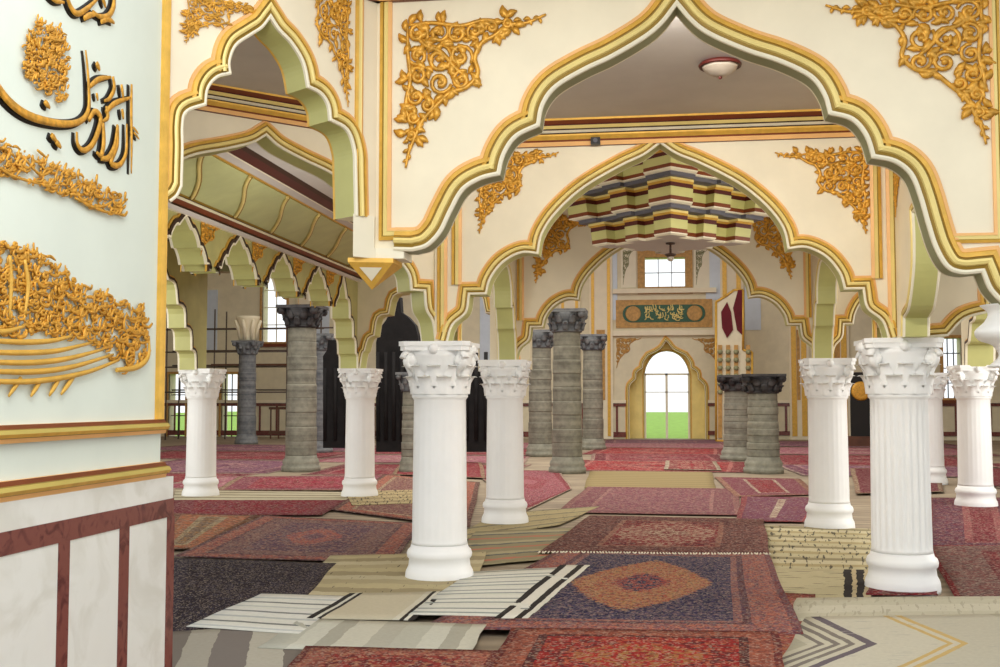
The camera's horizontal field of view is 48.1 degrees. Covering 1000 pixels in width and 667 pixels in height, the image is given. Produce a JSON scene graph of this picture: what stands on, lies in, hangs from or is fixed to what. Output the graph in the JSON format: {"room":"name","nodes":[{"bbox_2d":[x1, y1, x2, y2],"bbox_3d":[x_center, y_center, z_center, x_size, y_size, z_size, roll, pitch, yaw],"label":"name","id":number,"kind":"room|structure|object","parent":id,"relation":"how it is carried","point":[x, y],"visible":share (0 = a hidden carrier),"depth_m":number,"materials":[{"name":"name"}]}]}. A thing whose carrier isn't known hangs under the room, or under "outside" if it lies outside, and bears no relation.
{"room":"mosque","nodes":[
{"label":"mosque","id":0,"kind":"room"},
{"bbox_2d":[0,0,174,666],"bbox_3d":[-2.414,-0.495,1.782,0.560,4.400,7.773,0,-3,8],"label":"wall","id":1,"kind":"structure","parent":0,"point":[106,429],"depth_m":4.77,"materials":[{"name":"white paint"}]},
{"bbox_2d":[21,14,70,102],"bbox_3d":[-1.797,-1.091,4.444,0.025,0.315,0.344,0,-3,7],"label":"relief","id":2,"kind":"object","parent":1,"relation":"attached to","point":[55,38],"visible":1,"depth_m":4.44,"materials":[{"name":"gold metal"}]},
{"bbox_2d":[0,137,127,216],"bbox_3d":[-1.779,-0.625,4.555,0.027,0.165,1.118,-1,-3,9],"label":"relief","id":3,"kind":"object","parent":1,"relation":"attached to","point":[89,187],"visible":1,"depth_m":4.53,"materials":[{"name":"gold metal"}]},
{"bbox_2d":[0,50,138,174],"bbox_3d":[-1.776,-0.972,4.620,0.025,0.473,1.224,0,-3,8],"label":"relief","id":4,"kind":"object","parent":1,"relation":"attached to","point":[97,135],"visible":1,"depth_m":4.84,"materials":[{"name":"gold metal"}]},
{"bbox_2d":[0,240,152,396],"bbox_3d":[-1.758,-0.039,4.660,0.029,0.612,1.360,0,-3,8],"label":"relief","id":5,"kind":"object","parent":1,"relation":"attached to","point":[23,257],"visible":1,"depth_m":4.48,"materials":[{"name":"gold metal"}]},
{"bbox_2d":[46,0,115,25],"bbox_3d":[-1.764,-1.420,4.736,0.023,0.226,0.542,0,-3,8],"label":"relief","id":6,"kind":"object","parent":1,"relation":"attached to","point":[83,12],"visible":1,"depth_m":4.79,"materials":[{"name":"gold metal"}]},
{"bbox_2d":[166,241,207,369],"bbox_3d":[-5.300,-0.462,17.062,0.320,1.960,3.558,0,-3,8],"label":"arch","id":7,"kind":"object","parent":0,"point":[186,293],"depth_m":18.14,"materials":[{"name":"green paint"}]},
{"bbox_2d":[167,146,361,367],"bbox_3d":[-2.554,-0.608,14.606,1.280,1.960,8.458,0,-3,8],"label":"wall","id":8,"kind":"structure","parent":0,"point":[240,208],"depth_m":13.50,"materials":[{"name":"green paint"}]},
{"bbox_2d":[168,0,380,221],"bbox_3d":[-1.216,-1.456,6.069,0.350,1.676,1.403,-3,-5,44],"label":"wall","id":9,"kind":"structure","parent":0,"point":[287,29],"depth_m":6.25,"materials":[{"name":"beige paint"}]},
{"bbox_2d":[179,0,256,42],"bbox_3d":[-1.430,-1.604,5.814,0.012,0.302,0.524,-3,-5,44],"label":"relief","id":10,"kind":"object","parent":9,"relation":"attached to","point":[194,27],"visible":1,"depth_m":5.74,"materials":[{"name":"gold metal"}]},
{"bbox_2d":[315,0,353,106],"bbox_3d":[-1.001,-1.686,6.269,0.023,0.718,0.476,-3,-5,43],"label":"relief","id":11,"kind":"object","parent":9,"relation":"attached to","point":[335,13],"visible":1,"depth_m":6.36,"materials":[{"name":"gold metal"}]},
{"bbox_2d":[184,83,435,340],"bbox_3d":[-1.906,-0.943,9.111,3.583,1.940,0.396,3,-4,-37],"label":"wall","id":12,"kind":"structure","parent":0,"point":[233,118],"depth_m":9.13,"materials":[{"name":"beige paint"}]},
{"bbox_2d":[357,274,531,369],"bbox_3d":[-1.056,-0.432,18.428,3.150,2.060,0.432,0,-3,8],"label":"wall","id":13,"kind":"structure","parent":0,"point":[376,304],"depth_m":18.39,"materials":[{"name":"beige paint"}]},
{"bbox_2d":[453,260,517,359],"bbox_3d":[-0.192,-0.747,12.433,0.260,1.940,4.175,0,-3,8],"label":"wall","id":14,"kind":"structure","parent":0,"point":[504,287],"depth_m":14.16,"materials":[{"name":"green paint"}]},
{"bbox_2d":[213,16,820,209],"bbox_3d":[1.259,-1.909,10.229,10.800,0.120,9.150,0,-3,8],"label":"ceiling","id":15,"kind":"structure","parent":0,"point":[665,77],"depth_m":8.75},
{"bbox_2d":[567,150,768,253],"bbox_3d":[1.845,-1.344,12.161,1.991,0.780,1.991,3,-4,-37],"label":"ceiling","id":16,"kind":"structure","parent":15,"relation":"hanging from","point":[661,199],"depth_m":11.66,"materials":[{"name":"multicoloured paint"}]},
{"bbox_2d":[698,57,741,78],"bbox_3d":[1.594,-1.907,8.109,0.310,0.134,0.310,0,-3,8],"label":"ceiling lamp","id":17,"kind":"object","parent":15,"relation":"attached to","point":[718,67],"visible":1,"depth_m":8.03,"materials":[{"name":"white glass"}]},
{"bbox_2d":[160,436,999,649],"bbox_3d":[-0.795,2.974,22.308,44.000,0.100,50.200,0,-3,8],"label":"floor","id":18,"kind":"structure","parent":0,"point":[861,503],"depth_m":18.19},
{"bbox_2d":[178,368,226,496],"bbox_3d":[-4.938,1.643,18.534,0.679,2.110,0.689,0,-3,3],"label":"pillar","id":19,"kind":"structure","parent":18,"relation":"on","point":[202,387],"depth_m":18.32,"materials":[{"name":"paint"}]},
{"bbox_2d":[166,473,255,488],"bbox_3d":[-7.912,2.930,22.505,4.881,0.006,4.293,0,-3,8],"label":"rug","id":20,"kind":"object","parent":18,"relation":"on","point":[177,477],"visible":0.1,"depth_m":23.62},
{"bbox_2d":[174,513,261,548],"bbox_3d":[-3.509,2.381,13.707,1.209,0.006,3.859,1,-3,-13],"label":"rug","id":21,"kind":"object","parent":18,"relation":"on","point":[191,530],"visible":0.77,"depth_m":13.87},
{"bbox_2d":[172,628,301,666],"bbox_3d":[-1.678,1.968,6.936,1.121,0.006,1.702,1,-3,-9],"label":"kilim","id":22,"kind":"object","parent":18,"relation":"on","point":[215,647],"visible":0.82,"depth_m":6.95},
{"bbox_2d":[162,459,320,473],"bbox_3d":[-6.816,3.201,27.112,4.387,0.006,5.237,0,-3,8],"label":"rug","id":23,"kind":"object","parent":18,"relation":"on","point":[179,465],"visible":0.47,"depth_m":26.78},
{"bbox_2d":[231,340,263,443],"bbox_3d":[-9.234,2.145,40.888,0.932,3.750,0.932,0,-3,8],"label":"stone pillar","id":24,"kind":"structure","parent":18,"relation":"on","point":[247,350],"depth_m":40.61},
{"bbox_2d":[234,316,261,339],"bbox_3d":[-9.234,-0.176,41.026,1.010,0.900,1.015,-2,-4,31],"label":"carved block","id":25,"kind":"object","parent":24,"relation":"on","point":[247,327],"visible":0.94,"depth_m":40.73,"materials":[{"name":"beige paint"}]},
{"bbox_2d":[165,309,332,439],"bbox_3d":[-10.175,1.157,44.929,6.800,6.200,1.400,0,-3,8],"label":"scaffolding","id":26,"kind":"object","parent":18,"relation":"on","point":[214,351],"visible":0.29,"depth_m":44.59,"materials":[{"name":"metal"}]},
{"bbox_2d":[160,451,344,459],"bbox_3d":[-7.572,3.508,32.339,6.372,0.006,4.862,0,-3,8],"label":"rug","id":27,"kind":"object","parent":18,"relation":"on","point":[223,455],"visible":0.5,"depth_m":32.02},
{"bbox_2d":[316,333,335,452],"bbox_3d":[-5.470,1.818,34.087,0.873,3.600,0.873,0,-3,8],"label":"stone pillar","id":28,"kind":"structure","parent":27,"relation":"on","point":[322,339],"depth_m":33.78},
{"bbox_2d":[173,557,335,630],"bbox_3d":[-2.009,2.109,9.300,1.541,0.006,4.022,1,-3,-14],"label":"rug","id":29,"kind":"object","parent":18,"relation":"on","point":[203,587],"visible":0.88,"depth_m":9.59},
{"bbox_2d":[186,593,343,633],"bbox_3d":[-1.644,2.036,8.197,0.840,0.006,1.454,0,-3,8],"label":"kilim","id":30,"kind":"object","parent":29,"relation":"on","point":[264,612],"visible":1,"depth_m":8.09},
{"bbox_2d":[174,500,344,514],"bbox_3d":[-3.816,2.553,16.538,2.873,0.006,2.715,0,-3,1],"label":"rug","id":31,"kind":"object","parent":18,"relation":"on","point":[218,507],"visible":0.97,"depth_m":16.35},
{"bbox_2d":[173,490,347,499],"bbox_3d":[-4.005,2.658,18.345,3.550,0.006,1.860,0,-3,8],"label":"kilim","id":32,"kind":"object","parent":18,"relation":"on","point":[224,495],"visible":0.84,"depth_m":18.18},
{"bbox_2d":[160,444,375,450],"bbox_3d":[-7.936,3.801,37.306,7.493,0.006,4.700,0,-3,8],"label":"rug","id":33,"kind":"object","parent":18,"relation":"on","point":[219,447],"visible":0.41,"depth_m":36.60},
{"bbox_2d":[174,515,411,560],"bbox_3d":[-2.127,2.339,13.002,2.285,0.006,4.350,0,-3,1],"label":"rug","id":34,"kind":"object","parent":18,"relation":"on","point":[265,536],"visible":0.97,"depth_m":12.56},
{"bbox_2d":[276,304,328,471],"bbox_3d":[-4.474,1.236,25.272,0.961,3.720,0.961,0,-3,8],"label":"stone pillar","id":35,"kind":"structure","parent":18,"relation":"on","point":[302,321],"depth_m":24.99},
{"bbox_2d":[218,475,399,489],"bbox_3d":[-3.579,2.839,21.390,3.312,0.006,4.108,0,-3,-5],"label":"rug","id":36,"kind":"object","parent":18,"relation":"on","point":[319,482],"visible":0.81,"depth_m":21.03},
{"bbox_2d":[257,619,486,649],"bbox_3d":[-0.801,1.989,7.379,1.367,0.006,0.937,0,-3,8],"label":"kilim","id":37,"kind":"object","parent":18,"relation":"on","point":[323,632],"visible":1,"depth_m":7.36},
{"bbox_2d":[287,646,499,666],"bbox_3d":[-0.672,1.929,6.455,1.258,0.006,1.089,0,-3,8],"label":"rug","id":38,"kind":"object","parent":18,"relation":"on","point":[310,656],"visible":1,"depth_m":6.71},
{"bbox_2d":[308,551,485,595],"bbox_3d":[-0.944,2.151,9.998,1.554,0.006,3.040,0,-3,1],"label":"kilim","id":39,"kind":"object","parent":18,"relation":"on","point":[368,573],"visible":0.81,"depth_m":9.87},
{"bbox_2d":[307,591,440,620],"bbox_3d":[-0.902,2.053,8.503,0.777,0.006,1.243,0,-3,8],"label":"kilim","id":40,"kind":"object","parent":39,"relation":"on","point":[385,605],"visible":1,"depth_m":8.39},
{"bbox_2d":[399,341,479,580],"bbox_3d":[-0.536,1.136,9.970,0.679,2.110,0.689,-1,-3,13],"label":"pillar","id":41,"kind":"structure","parent":39,"relation":"on","point":[440,378],"depth_m":9.76,"materials":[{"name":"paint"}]},
{"bbox_2d":[332,474,479,526],"bbox_3d":[-1.398,2.677,18.682,2.057,0.006,9.792,0,-3,0],"label":"rug","id":42,"kind":"object","parent":18,"relation":"on","point":[385,482],"visible":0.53,"depth_m":16.63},
{"bbox_2d":[347,490,412,504],"bbox_3d":[-1.802,2.630,18.032,1.313,0.006,2.693,1,-3,-10],"label":"kilim","id":43,"kind":"object","parent":42,"relation":"on","point":[385,496],"visible":0.76,"depth_m":17.71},
{"bbox_2d":[337,368,382,496],"bbox_3d":[-2.300,1.636,18.405,0.679,2.110,0.689,0,-3,3],"label":"pillar","id":44,"kind":"structure","parent":43,"relation":"on","point":[360,387],"depth_m":18.19,"materials":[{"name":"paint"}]},
{"bbox_2d":[301,464,529,475],"bbox_3d":[-1.843,3.119,25.735,4.682,0.006,4.410,0,-3,8],"label":"rug","id":45,"kind":"object","parent":18,"relation":"on","point":[380,469],"visible":0.3,"depth_m":25.23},
{"bbox_2d":[319,455,528,463],"bbox_3d":[-1.986,3.382,30.198,5.783,0.006,3.989,0,-3,8],"label":"rug","id":46,"kind":"object","parent":18,"relation":"on","point":[378,458],"visible":0.32,"depth_m":29.88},
{"bbox_2d":[323,340,345,447],"bbox_3d":[-4.525,1.673,31.042,0.735,2.982,0.363,0,-3,8],"label":"drape","id":47,"kind":"object","parent":46,"relation":"on","point":[334,401],"visible":0.69,"depth_m":30.90,"materials":[{"name":"fabric"}]},
{"bbox_2d":[392,462,485,477],"bbox_3d":[-1.359,3.081,25.634,2.036,0.006,6.601,0,-3,-3],"label":"rug","id":48,"kind":"object","parent":18,"relation":"on","point":[474,469],"visible":0.26,"depth_m":24.39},
{"bbox_2d":[376,297,420,451],"bbox_3d":[-2.546,1.030,28.263,1.146,3.900,0.363,0,-3,8],"label":"drape","id":49,"kind":"object","parent":48,"relation":"on","point":[396,328],"visible":0.64,"depth_m":28.14,"materials":[{"name":"fabric"}]},
{"bbox_2d":[395,372,413,471],"bbox_3d":[-1.924,1.955,24.556,0.640,2.200,0.640,0,-3,8],"label":"stone pillar","id":50,"kind":"structure","parent":48,"relation":"on","point":[406,462],"depth_m":24.35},
{"bbox_2d":[466,352,487,451],"bbox_3d":[-0.696,1.713,28.055,0.838,2.495,0.363,0,-3,8],"label":"drape","id":51,"kind":"object","parent":48,"relation":"on","point":[476,402],"visible":0.35,"depth_m":27.89,"materials":[{"name":"fabric"}]},
{"bbox_2d":[467,528,571,564],"bbox_3d":[0.130,2.292,12.119,1.200,0.006,3.546,0,-3,8],"label":"kilim","id":52,"kind":"object","parent":18,"relation":"on","point":[504,546],"visible":0.72,"depth_m":12.26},
{"bbox_2d":[482,469,571,509],"bbox_3d":[0.784,2.812,20.826,1.940,0.006,9.784,0,-3,-6],"label":"rug","id":53,"kind":"object","parent":18,"relation":"on","point":[540,486],"visible":0.56,"depth_m":20.38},
{"bbox_2d":[467,506,599,538],"bbox_3d":[0.287,2.434,14.511,1.139,0.006,4.675,-1,-4,16],"label":"kilim","id":54,"kind":"object","parent":18,"relation":"on","point":[551,517],"visible":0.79,"depth_m":14.60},
{"bbox_2d":[478,360,531,523],"bbox_3d":[0.065,1.405,14.503,0.679,2.110,0.689,0,-3,3],"label":"pillar","id":55,"kind":"structure","parent":54,"relation":"on","point":[504,384],"depth_m":14.29,"materials":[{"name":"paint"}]},
{"bbox_2d":[526,329,552,456],"bbox_3d":[1.143,1.699,31.820,0.932,3.570,0.932,0,-3,8],"label":"stone pillar","id":56,"kind":"structure","parent":18,"relation":"on","point":[540,376],"depth_m":31.54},
{"bbox_2d":[547,308,587,473],"bbox_3d":[1.473,1.267,24.611,0.902,3.580,0.902,0,-3,8],"label":"stone pillar","id":57,"kind":"structure","parent":18,"relation":"on","point":[566,325],"depth_m":24.34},
{"bbox_2d":[580,334,606,449],"bbox_3d":[2.999,1.893,36.195,0.932,3.700,0.932,0,-3,8],"label":"stone pillar","id":58,"kind":"structure","parent":18,"relation":"on","point":[592,345],"depth_m":35.92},
{"bbox_2d":[433,552,803,633],"bbox_3d":[1.099,2.119,9.556,2.690,0.006,4.330,0,-3,8],"label":"rug","id":59,"kind":"object","parent":18,"relation":"on","point":[723,592],"visible":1,"depth_m":8.79,"materials":[{"name":"fabric"}]},
{"bbox_2d":[409,567,567,615],"bbox_3d":[0.006,2.098,9.266,0.935,0.006,2.635,-1,-3,14],"label":"kilim","id":60,"kind":"object","parent":59,"relation":"on","point":[484,593],"visible":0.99,"depth_m":8.94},
{"bbox_2d":[494,565,589,618],"bbox_3d":[0.395,2.094,9.218,0.273,0.006,2.689,-1,-3,14],"label":"kilim","id":61,"kind":"object","parent":59,"relation":"on","point":[538,595],"visible":1,"depth_m":9.03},
{"bbox_2d":[491,628,783,666],"bbox_3d":[0.848,1.946,6.731,1.774,0.006,1.777,0,-3,8],"label":"rug","id":62,"kind":"object","parent":18,"relation":"on","point":[522,647],"visible":1,"depth_m":6.96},
{"bbox_2d":[584,471,715,487],"bbox_3d":[2.965,2.899,22.289,2.666,0.006,4.921,0,-3,8],"label":"mat","id":63,"kind":"object","parent":18,"relation":"on","point":[663,479],"visible":1,"depth_m":22.17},
{"bbox_2d":[561,487,739,514],"bbox_3d":[2.511,2.633,17.827,2.798,0.006,4.741,0,-3,8],"label":"rug","id":64,"kind":"object","parent":18,"relation":"on","point":[631,500],"visible":1,"depth_m":17.36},
{"bbox_2d":[582,447,722,454],"bbox_3d":[4.915,3.651,34.809,4.610,0.006,5.066,0,-3,8],"label":"rug","id":65,"kind":"object","parent":18,"relation":"on","point":[609,450],"visible":0.83,"depth_m":35.06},
{"bbox_2d":[538,515,770,554],"bbox_3d":[1.912,2.316,12.970,2.313,0.019,3.816,-1,-3,12],"label":"rug","id":66,"kind":"object","parent":18,"relation":"on","point":[594,533],"visible":1,"depth_m":12.79,"materials":[{"name":"red fabric"}]},
{"bbox_2d":[590,453,733,461],"bbox_3d":[4.370,3.412,30.833,3.873,0.006,4.126,0,-3,8],"label":"rug","id":67,"kind":"object","parent":18,"relation":"on","point":[595,456],"visible":0.91,"depth_m":30.75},
{"bbox_2d":[604,439,722,442],"bbox_3d":[6.381,4.118,42.734,4.958,0.006,4.049,0,-3,8],"label":"rug","id":68,"kind":"object","parent":18,"relation":"on","point":[605,440],"visible":0.81,"depth_m":42.61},
{"bbox_2d":[584,460,744,472],"bbox_3d":[3.873,3.186,27.015,4.571,0.006,4.712,0,-3,8],"label":"rug","id":69,"kind":"object","parent":18,"relation":"on","point":[734,467],"visible":0.62,"depth_m":26.62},
{"bbox_2d":[664,460,720,469],"bbox_3d":[4.593,3.153,26.870,1.317,0.006,3.861,0,-3,8],"label":"rug","id":70,"kind":"object","parent":69,"relation":"on","point":[669,464],"visible":1,"depth_m":26.59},
{"bbox_2d":[605,443,723,447],"bbox_3d":[5.622,3.913,39.250,5.182,0.006,4.260,0,-3,8],"label":"rug","id":71,"kind":"object","parent":18,"relation":"on","point":[649,445],"visible":0.79,"depth_m":38.90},
{"bbox_2d":[717,375,747,460],"bbox_3d":[6.311,2.236,29.723,1.048,2.250,1.048,0,-3,8],"label":"stone pillar","id":72,"kind":"structure","parent":18,"relation":"on","point":[735,437],"depth_m":29.39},
{"bbox_2d":[715,289,752,441],"bbox_3d":[8.963,1.229,43.068,1.474,5.846,1.190,0,-3,8],"label":"minbar","id":73,"kind":"object","parent":18,"relation":"on","point":[731,358],"visible":0.59,"depth_m":42.70,"materials":[{"name":"beige paint"}]},
{"bbox_2d":[715,477,808,495],"bbox_3d":[4.873,2.791,20.505,1.675,0.006,4.715,0,-3,8],"label":"rug","id":74,"kind":"object","parent":18,"relation":"on","point":[738,486],"visible":0.95,"depth_m":20.35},
{"bbox_2d":[739,374,786,473],"bbox_3d":[5.765,1.975,24.555,0.961,2.160,0.961,0,-3,8],"label":"stone pillar","id":75,"kind":"structure","parent":18,"relation":"on","point":[763,445],"depth_m":24.26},
{"bbox_2d":[737,496,808,521],"bbox_3d":[4.163,2.543,16.338,1.326,0.006,3.933,-1,-3,13],"label":"rug","id":76,"kind":"object","parent":18,"relation":"on","point":[770,509],"visible":0.73,"depth_m":16.22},
{"bbox_2d":[779,593,814,655],"bbox_3d":[1.899,2.005,7.577,0.412,0.006,3.033,-1,-4,17],"label":"rug","id":77,"kind":"object","parent":18,"relation":"on","point":[786,639],"visible":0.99,"depth_m":7.42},
{"bbox_2d":[764,525,870,569],"bbox_3d":[3.295,2.279,12.012,1.329,0.006,3.777,-1,-4,18],"label":"kilim","id":78,"kind":"object","parent":18,"relation":"on","point":[794,547],"visible":0.82,"depth_m":11.88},
{"bbox_2d":[775,568,870,597],"bbox_3d":[2.723,2.133,9.554,1.168,0.006,1.707,0,-3,8],"label":"kilim","id":79,"kind":"object","parent":18,"relation":"on","point":[824,583],"visible":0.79,"depth_m":9.60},
{"bbox_2d":[798,358,856,528],"bbox_3d":[4.088,1.372,13.952,0.679,2.110,0.689,0,-3,3],"label":"pillar","id":80,"kind":"structure","parent":18,"relation":"on","point":[827,384],"depth_m":13.74,"materials":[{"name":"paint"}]},
{"bbox_2d":[779,441,956,447],"bbox_3d":[12.583,3.955,40.078,7.070,0.006,5.412,0,-3,8],"label":"rug","id":81,"kind":"object","parent":18,"relation":"on","point":[782,443],"visible":0.2,"depth_m":39.61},
{"bbox_2d":[848,372,869,445],"bbox_3d":[12.433,2.607,38.531,1.000,2.550,0.600,0,-3,8],"label":"grandfather clock","id":82,"kind":"object","parent":81,"relation":"on","point":[859,401],"visible":0.73,"depth_m":38.52,"materials":[{"name":"black paint"}]},
{"bbox_2d":[780,455,957,466],"bbox_3d":[9.679,3.331,29.504,5.545,0.006,5.488,0,-3,8],"label":"rug","id":83,"kind":"object","parent":18,"relation":"on","point":[854,460],"visible":0.31,"depth_m":29.20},
{"bbox_2d":[782,465,957,476],"bbox_3d":[8.825,3.078,25.212,4.784,0.006,4.232,0,-3,8],"label":"rug","id":84,"kind":"object","parent":18,"relation":"on","point":[803,470],"visible":0.2,"depth_m":25.44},
{"bbox_2d":[780,447,999,455],"bbox_3d":[11.232,3.639,34.723,6.942,0.006,5.194,0,-3,8],"label":"rug","id":85,"kind":"object","parent":18,"relation":"on","point":[783,450],"visible":0.31,"depth_m":34.93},
{"bbox_2d":[782,614,999,666],"bbox_3d":[2.747,1.979,7.175,1.662,0.006,2.753,-1,-4,21],"label":"kilim","id":86,"kind":"object","parent":18,"relation":"on","point":[960,640],"visible":1,"depth_m":7.17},
{"bbox_2d":[793,596,999,620],"bbox_3d":[3.156,2.052,8.390,2.320,0.006,0.903,0,-3,-4],"label":"kilim","id":87,"kind":"object","parent":18,"relation":"on","point":[927,605],"visible":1,"depth_m":8.42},
{"bbox_2d":[850,468,943,493],"bbox_3d":[7.736,2.876,22.204,1.888,0.006,7.925,-1,-4,21],"label":"rug","id":88,"kind":"object","parent":18,"relation":"on","point":[861,477],"visible":0.32,"depth_m":21.12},
{"bbox_2d":[854,337,943,596],"bbox_3d":[3.374,1.105,9.446,0.679,2.110,0.689,0,-3,3],"label":"pillar","id":89,"kind":"structure","parent":18,"relation":"on","point":[898,377],"depth_m":9.24,"materials":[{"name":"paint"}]},
{"bbox_2d":[866,587,937,595],"bbox_3d":[3.302,2.109,9.207,0.662,0.005,0.567,0,-3,8],"label":"rug","id":90,"kind":"object","parent":18,"relation":"on","point":[871,591],"visible":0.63,"depth_m":9.04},
{"bbox_2d":[928,373,948,484],"bbox_3d":[8.205,1.812,21.377,0.679,2.110,0.689,-1,-3,13],"label":"pillar","id":91,"kind":"structure","parent":18,"relation":"on","point":[938,472],"depth_m":21.15,"materials":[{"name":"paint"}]},
{"bbox_2d":[931,498,999,544],"bbox_3d":[6.337,2.450,14.921,1.525,0.006,7.229,-1,-4,23],"label":"rug","id":92,"kind":"object","parent":18,"relation":"on","point":[952,524],"visible":0.73,"depth_m":14.06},
{"bbox_2d":[946,365,999,506],"bbox_3d":[7.072,1.535,16.699,0.679,2.110,0.689,0,-3,3],"label":"pillar","id":93,"kind":"structure","parent":92,"relation":"on","point":[973,386],"depth_m":16.49,"materials":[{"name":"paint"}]},
{"bbox_2d":[933,545,999,595],"bbox_3d":[4.479,2.163,10.094,1.249,0.006,4.661,-1,-4,21],"label":"rug","id":94,"kind":"object","parent":18,"relation":"on","point":[968,570],"visible":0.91,"depth_m":10.38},
{"bbox_2d":[161,248,999,440],"bbox_3d":[2.734,-0.749,46.969,42.000,10.247,1.004,0,-3,8],"label":"wall","id":95,"kind":"structure","parent":0,"point":[777,348],"depth_m":46.26,"materials":[{"name":"beige paint"}]},
{"bbox_2d":[166,372,186,436],"bbox_3d":[-14.092,3.141,49.044,0.979,2.926,0.360,0,-3,8],"label":"window","id":96,"kind":"structure","parent":95,"relation":"in","point":[168,373],"depth_m":48.95,"materials":[{"name":"brown wood"}]},
{"bbox_2d":[218,372,237,436],"bbox_3d":[-11.716,3.125,48.700,0.931,2.918,0.360,0,-3,8],"label":"window","id":97,"kind":"structure","parent":95,"relation":"in","point":[232,373],"depth_m":48.58,"materials":[{"name":"brown wood"}]},
{"bbox_2d":[259,287,288,346],"bbox_3d":[-9.765,-1.085,48.616,1.690,3.351,0.460,0,-3,8],"label":"window","id":98,"kind":"structure","parent":95,"relation":"in","point":[265,344],"depth_m":48.52,"materials":[{"name":"brown wood"}]},
{"bbox_2d":[616,299,711,327],"bbox_3d":[6.737,-0.824,46.082,3.923,1.155,0.112,0,-3,8],"label":"inscription panel","id":99,"kind":"object","parent":95,"relation":"attached to","point":[664,313],"visible":1,"depth_m":46.06,"materials":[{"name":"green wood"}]},
{"bbox_2d":[637,250,692,293],"bbox_3d":[6.819,-2.533,46.299,2.244,1.818,0.460,0,-3,8],"label":"window","id":100,"kind":"structure","parent":95,"relation":"in","point":[641,255],"depth_m":46.26,"materials":[{"name":"brown wood"}]},
{"bbox_2d":[644,373,689,438],"bbox_3d":[6.943,3.008,46.570,1.840,2.700,0.040,0,-3,8],"label":"door","id":101,"kind":"structure","parent":95,"relation":"in","point":[666,392],"depth_m":46.57,"materials":[{"name":"white paint"}]},
{"bbox_2d":[940,335,961,403],"bbox_3d":[17.943,1.421,44.453,1.297,2.715,0.460,0,-3,8],"label":"window","id":102,"kind":"structure","parent":95,"relation":"in","point":[948,400],"depth_m":44.40,"materials":[{"name":"brown wood"}]},
{"bbox_2d":[490,210,859,359],"bbox_3d":[3.447,-0.697,14.117,7.200,2.040,0.279,0,-3,8],"label":"wall","id":103,"kind":"structure","parent":0,"point":[564,279],"depth_m":14.30,"materials":[{"name":"beige paint"}]},
{"bbox_2d":[532,214,585,282],"bbox_3d":[0.840,-1.099,14.405,0.884,0.899,0.041,0,-3,8],"label":"relief","id":104,"kind":"object","parent":103,"relation":"attached to","point":[547,253],"visible":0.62,"depth_m":14.42,"materials":[{"name":"gold metal"}]},
{"bbox_2d":[752,217,795,278],"bbox_3d":[3.260,-1.132,14.057,0.902,0.924,0.041,0,-3,8],"label":"relief","id":105,"kind":"object","parent":103,"relation":"attached to","point":[789,263],"visible":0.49,"depth_m":14.03,"materials":[{"name":"gold metal"}]},
{"bbox_2d":[372,0,999,304],"bbox_3d":[1.348,-1.187,6.259,4.300,2.190,0.334,0,-3,8],"label":"wall","id":106,"kind":"structure","parent":0,"point":[905,123],"depth_m":6.31,"materials":[{"name":"beige paint"}]},
{"bbox_2d":[348,214,411,288],"bbox_3d":[-0.713,-0.465,6.533,0.330,0.420,0.350,0,-3,8],"label":"trim","id":107,"kind":"structure","parent":106,"relation":"attached to","point":[374,265],"depth_m":6.46,"materials":[{"name":"white paint"}]},
{"bbox_2d":[393,5,545,167],"bbox_3d":[-0.178,-1.431,6.475,0.897,0.936,0.037,0,-3,8],"label":"relief","id":108,"kind":"object","parent":106,"relation":"attached to","point":[408,114],"visible":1,"depth_m":6.50,"materials":[{"name":"gold metal"}]},
{"bbox_2d":[825,0,998,144],"bbox_3d":[2.252,-1.449,6.124,0.910,0.869,0.035,0,-3,8],"label":"relief","id":109,"kind":"object","parent":106,"relation":"attached to","point":[977,87],"visible":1,"depth_m":6.10,"materials":[{"name":"gold metal"}]},
{"bbox_2d":[974,303,999,367],"bbox_3d":[2.836,0.013,6.137,0.442,0.340,0.442,0,-3,8],"label":"trim","id":110,"kind":"structure","parent":106,"relation":"attached to","point":[988,332],"depth_m":6.09,"materials":[{"name":"white paint"}]},
{"bbox_2d":[435,109,989,340],"bbox_3d":[2.888,-0.917,9.559,7.000,1.940,0.387,0,-3,8],"label":"wall","id":111,"kind":"structure","parent":0,"point":[738,149],"depth_m":9.66,"materials":[{"name":"beige paint"}]},
{"bbox_2d":[474,148,558,233],"bbox_3d":[0.139,-1.264,9.921,0.772,0.750,0.034,0,-3,8],"label":"relief","id":112,"kind":"object","parent":111,"relation":"attached to","point":[533,156],"visible":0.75,"depth_m":9.93,"materials":[{"name":"gold metal"}]},
{"bbox_2d":[775,146,869,233],"bbox_3d":[2.759,-1.224,9.539,0.810,0.774,0.035,0,-3,8],"label":"relief","id":113,"kind":"object","parent":111,"relation":"attached to","point":[853,198],"visible":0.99,"depth_m":9.52,"materials":[{"name":"gold metal"}]},
{"bbox_2d":[812,255,881,357],"bbox_3d":[3.688,-0.780,11.873,0.260,1.940,4.175,0,-3,8],"label":"wall","id":114,"kind":"structure","parent":0,"point":[824,282],"depth_m":13.59,"materials":[{"name":"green paint"}]},
{"bbox_2d":[895,178,939,337],"bbox_3d":[3.188,-1.015,7.896,0.230,1.940,3.165,0,-3,8],"label":"wall","id":115,"kind":"structure","parent":0,"point":[917,278],"depth_m":8.94,"materials":[{"name":"beige paint"}]},
{"bbox_2d":[961,313,995,365],"bbox_3d":[6.651,-0.811,13.710,0.420,2.260,6.300,0,-3,8],"label":"wall","id":116,"kind":"structure","parent":0,"point":[975,352],"depth_m":16.44,"materials":[{"name":"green paint"}]},
{"label":"outside","id":117,"kind":"structure","parent":0,"visible":0},
{"bbox_2d":[175,411,687,438],"bbox_3d":[14.115,7.434,97.315,120.000,0.100,102.800,0,-3,8],"label":"ground","id":118,"kind":"structure","parent":117,"point":[655,421],"depth_m":73.61,"materials":[{"name":"green plant"}]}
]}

